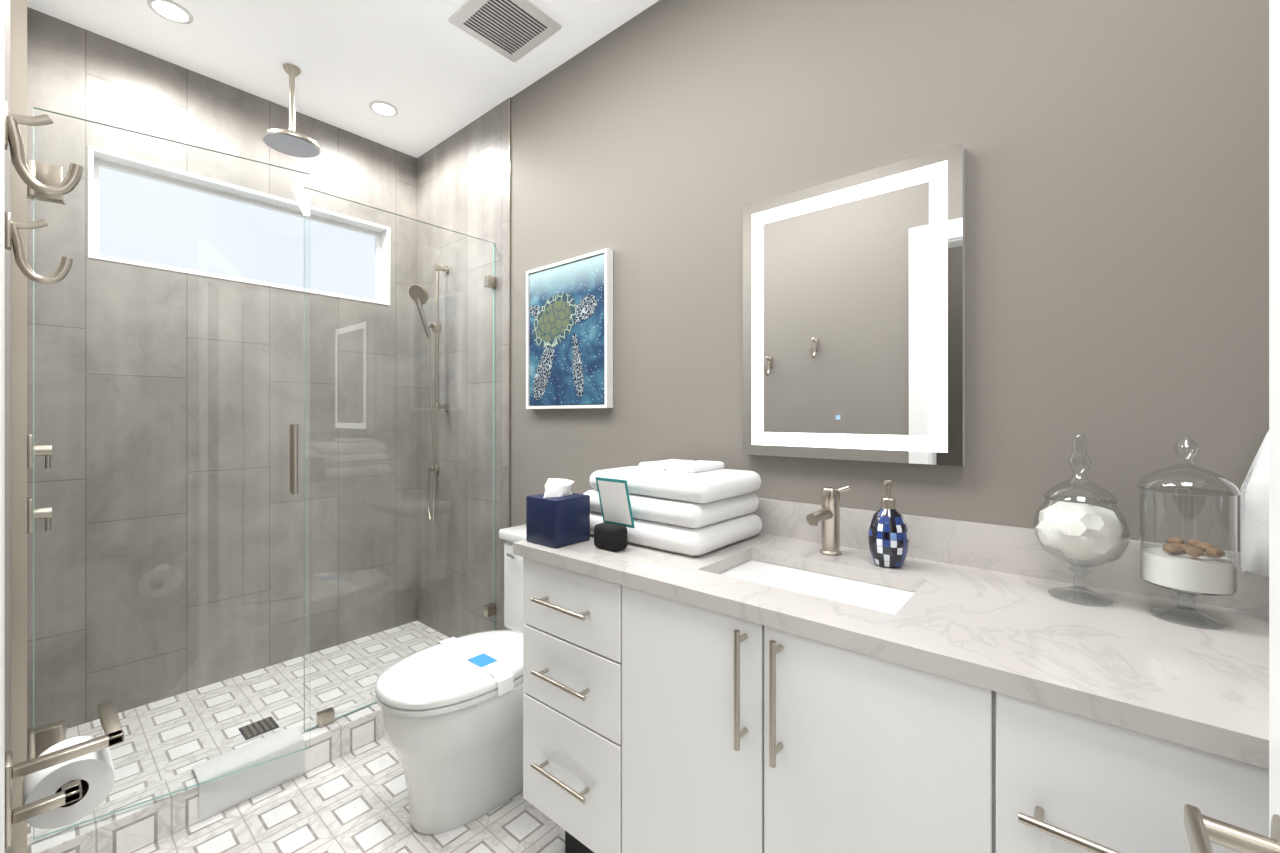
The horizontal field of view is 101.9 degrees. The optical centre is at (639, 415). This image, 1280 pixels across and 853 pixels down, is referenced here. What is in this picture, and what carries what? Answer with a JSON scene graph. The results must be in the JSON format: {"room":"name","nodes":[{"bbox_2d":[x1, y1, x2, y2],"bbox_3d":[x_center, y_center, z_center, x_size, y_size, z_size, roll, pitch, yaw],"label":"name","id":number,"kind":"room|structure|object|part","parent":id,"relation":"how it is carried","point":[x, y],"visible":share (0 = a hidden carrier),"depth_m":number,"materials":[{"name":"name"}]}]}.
{"room":"bathroom","nodes":[
{"label":"bathroom","id":0,"kind":"room"},
{"bbox_2d":[0,0,508,852],"bbox_3d":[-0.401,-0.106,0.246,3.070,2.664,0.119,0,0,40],"label":"wall","id":1,"kind":"structure","parent":0,"point":[458,182],"depth_m":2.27,"materials":[{"name":"tile"}]},
{"bbox_2d":[5,212,72,283],"bbox_3d":[-1.036,-0.284,0.896,0.024,0.111,0.078,0,0,40],"label":"hooks","id":2,"kind":"object","parent":1,"relation":"attached to","point":[13,236],"depth_m":0.88,"materials":[{"name":"silver metal"}]},
{"bbox_2d":[27,434,51,468],"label":"shower valve","id":3,"kind":"object","parent":1,"relation":"attached to","point":[42,451],"depth_m":1.56,"materials":[{"name":"silver metal"}]},
{"bbox_2d":[27,496,51,532],"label":"shower valve","id":4,"kind":"object","parent":1,"relation":"attached to","point":[29,499],"depth_m":1.56,"materials":[{"name":"silver metal"}]},
{"bbox_2d":[5,101,83,194],"bbox_3d":[-0.830,-0.364,0.722,0.024,0.111,0.078,0,0,40],"label":"hooks","id":5,"kind":"object","parent":1,"relation":"attached to","point":[66,185],"depth_m":0.71,"materials":[{"name":"silver metal"}]},
{"bbox_2d":[5,700,123,847],"bbox_3d":[-0.999,0.616,0.902,0.190,0.160,0.134,0,0,40],"label":"paper holder","id":6,"kind":"object","parent":1,"relation":"attached to","point":[68,781],"visible":0.92,"depth_m":0.88,"materials":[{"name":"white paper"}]},
{"bbox_2d":[88,145,389,305],"bbox_3d":[-1.741,-0.799,2.397,0.108,0.419,1.113,0,0,40],"label":"window","id":7,"kind":"structure","parent":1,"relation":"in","point":[95,152],"depth_m":2.28,"materials":[{"name":"white"}]},
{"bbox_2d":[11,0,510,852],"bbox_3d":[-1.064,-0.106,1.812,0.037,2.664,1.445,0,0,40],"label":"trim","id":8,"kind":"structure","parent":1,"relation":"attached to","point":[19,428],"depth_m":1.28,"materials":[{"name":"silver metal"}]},
{"bbox_2d":[409,264,448,522],"bbox_3d":[-1.083,-0.112,2.627,0.214,1.329,0.207,0,0,40],"label":"shower rail","id":9,"kind":"object","parent":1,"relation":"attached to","point":[415,290],"depth_m":2.61,"materials":[{"name":"silver metal"}]},
{"bbox_2d":[27,621,564,852],"bbox_3d":[-0.688,1.201,0.639,4.016,0.170,2.986,0,0,40],"label":"floor","id":10,"kind":"structure","parent":0,"point":[346,792],"depth_m":1.68,"materials":[{"name":"tile"}]},
{"bbox_2d":[192,726,304,821],"bbox_3d":[-1.280,1.163,1.706,0.112,0.122,0.280,0,0,40],"label":"bath mat","id":11,"kind":"object","parent":10,"relation":"on","point":[216,796],"visible":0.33,"depth_m":1.67,"materials":[{"name":"white"}]},
{"bbox_2d":[27,107,495,839],"bbox_3d":[-1.083,0.155,1.840,0.187,1.919,1.408,0,0,40],"label":"shower enclosure","id":12,"kind":"object","parent":10,"relation":"on","point":[41,739],"visible":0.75,"depth_m":1.61,"materials":[{"name":"clear glass"}]},
{"bbox_3d":[-1.342,0.151,1.544,0.137,1.910,0.601,0,0,40],"label":"door","id":13,"kind":"part","parent":12,"relation":"part of","materials":[{"name":"clear glass"}]},
{"bbox_2d":[375,524,525,834],"bbox_3d":[-0.482,0.834,1.752,0.450,0.785,0.761,0,0,40],"label":"toilet","id":14,"kind":"object","parent":10,"relation":"on","point":[452,716],"visible":0.67,"depth_m":1.54,"materials":[{"name":"white ceramic"}]},
{"bbox_2d":[513,550,1268,852],"bbox_3d":[0.522,0.801,1.027,1.770,0.847,0.586,0,0,40],"label":"bathroom vanity","id":15,"kind":"object","parent":10,"relation":"on","point":[801,678],"depth_m":0.89,"materials":[{"name":"white wood"}]},
{"bbox_2d":[513,534,1268,757],"bbox_3d":[0.529,0.361,1.039,1.816,0.031,0.559,0,0,40],"label":"countertop","id":16,"kind":"structure","parent":15,"relation":"on","point":[1124,660],"depth_m":0.85,"materials":[{"name":"white stone"}]},
{"bbox_2d":[526,478,589,547],"bbox_3d":[-0.225,0.259,1.432,0.125,0.173,0.125,0,0,40],"label":"tissue box","id":17,"kind":"object","parent":16,"relation":"on","point":[558,513],"visible":1,"depth_m":1.39,"materials":[{"name":"blue cardboard"}]},
{"bbox_2d":[594,477,634,550],"bbox_3d":[-0.074,0.255,1.352,0.110,0.181,0.058,0,0,40],"label":"card","id":18,"kind":"object","parent":16,"relation":"on","point":[610,532],"visible":0.98,"depth_m":1.34,"materials":[{"name":"white paper"}]},
{"bbox_2d":[584,459,761,555],"bbox_3d":[0.089,0.240,1.501,0.440,0.210,0.346,0,0,40],"label":"towel stack","id":19,"kind":"object","parent":16,"relation":"on","point":[694,508],"visible":0.81,"depth_m":1.35,"materials":[{"name":"white fabric"}]},
{"bbox_2d":[725,554,908,605],"bbox_3d":[0.367,0.423,1.130,0.434,0.116,0.274,0,0,40],"label":"sink","id":20,"kind":"object","parent":16,"relation":"in","point":[875,591],"depth_m":1.18,"materials":[{"name":"white ceramic"}]},
{"bbox_2d":[805,486,850,553],"bbox_3d":[0.456,0.259,1.262,0.073,0.173,0.148,0,0,40],"label":"faucet","id":21,"kind":"object","parent":16,"relation":"on","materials":[{"name":"silver metal"}]},
{"bbox_2d":[868,480,908,567],"bbox_3d":[0.574,0.247,1.201,0.087,0.196,0.087,0,0,40],"label":"soap dispenser","id":22,"kind":"object","parent":16,"relation":"on","point":[888,538],"visible":1,"depth_m":1.17,"materials":[{"name":"ceramic"}]},
{"bbox_2d":[1033,433,1129,606],"bbox_3d":[0.832,0.188,0.983,0.140,0.314,0.140,0,0,40],"label":"apothecary jar","id":23,"kind":"object","parent":16,"relation":"on","point":[1076,527],"visible":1,"depth_m":0.96,"materials":[{"name":"clear glass"}]},
{"bbox_2d":[1137,436,1239,628],"bbox_3d":[0.927,0.189,0.882,0.120,0.312,0.120,0,0,40],"label":"apothecary jar","id":24,"kind":"object","parent":16,"relation":"on","point":[1193,565],"visible":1,"depth_m":0.86,"materials":[{"name":"clear glass"}]},
{"bbox_2d":[27,0,658,157],"bbox_3d":[-0.688,-1.488,0.639,4.016,0.100,2.986,0,0,40],"label":"ceiling","id":25,"kind":"structure","parent":0,"point":[430,72],"depth_m":2.05,"materials":[{"name":"white paint"}]},
{"bbox_2d":[147,0,193,23],"bbox_3d":[-1.664,-1.435,1.841,0.124,0.006,0.124,0,0,40],"label":"recessed light","id":26,"kind":"object","parent":25,"relation":"in","point":[173,11],"visible":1,"depth_m":1.84,"materials":[{"name":"white plastic"}]},
{"bbox_2d":[261,63,320,157],"bbox_3d":[-1.442,-1.276,2.151,0.204,0.322,0.204,0,0,40],"label":"shower head","id":27,"kind":"object","parent":25,"relation":"attached to","point":[291,142],"visible":1,"depth_m":2.14},
{"bbox_2d":[369,100,397,116],"bbox_3d":[-1.199,-1.435,2.430,0.124,0.006,0.124,0,0,40],"label":"recessed light","id":28,"kind":"object","parent":25,"relation":"in","point":[384,108],"visible":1,"depth_m":2.42,"materials":[{"name":"white plastic"}]},
{"bbox_2d":[448,0,561,62],"bbox_3d":[-0.491,-1.430,1.896,0.290,0.015,0.290,0,0,40],"label":"ceiling vent","id":29,"kind":"object","parent":25,"relation":"in","point":[514,31],"visible":0.98,"depth_m":1.89,"materials":[{"name":"white"}]},
{"bbox_2d":[511,0,1268,551],"bbox_3d":[0.610,-0.106,1.417,3.040,2.664,0.120,0,0,40],"label":"wall","id":30,"kind":"structure","parent":0,"point":[1117,234],"depth_m":1.19,"materials":[{"name":"grey paint"}]},
{"bbox_2d":[526,248,612,408],"bbox_3d":[-0.295,-0.323,2.082,0.480,0.589,0.033,0,0,40],"label":"framed picture","id":31,"kind":"object","parent":30,"relation":"attached to","point":[569,333],"visible":1,"depth_m":2.05,"materials":[{"name":"blue paper"}]},
{"bbox_2d":[743,143,964,465],"bbox_3d":[0.533,-0.254,1.381,0.564,0.739,0.033,0,0,40],"label":"led mirror","id":32,"kind":"object","parent":30,"relation":"attached to","point":[854,317],"visible":0.96,"depth_m":1.33,"materials":[{"name":"white mirror"}]},
{"bbox_2d":[753,498,1268,613],"bbox_3d":[0.702,0.296,1.244,1.816,0.100,0.022,0,0,40],"label":"backsplash","id":33,"kind":"structure","parent":30,"relation":"attached to","point":[1017,550],"depth_m":1.15,"materials":[{"name":"white stone"}]},
{"bbox_2d":[1240,431,1268,576],"bbox_3d":[1.099,0.146,0.847,0.157,0.250,0.117,0,0,40],"label":"towel","id":34,"kind":"object","parent":30,"relation":"attached to","point":[1254,524],"visible":0.65,"depth_m":0.86,"materials":[{"name":"white fabric"}]},
{"bbox_2d":[1184,0,1279,852],"bbox_3d":[0.335,0.203,0.175,0.150,2.023,0.690,0,0,40],"label":"entry door","id":35,"kind":"structure","parent":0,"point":[1203,831],"depth_m":0.43,"materials":[{"name":"white"}]},
{"label":"outside","id":36,"kind":"structure","parent":0,"visible":0},
{"bbox_2d":[99,167,374,299],"bbox_3d":[-2.130,-0.974,2.786,0.001,2.800,4.500,0,0,40],"label":"sky","id":37,"kind":"structure","parent":36,"point":[281,243],"depth_m":2.73,"materials":[{"name":"white"}]}
]}

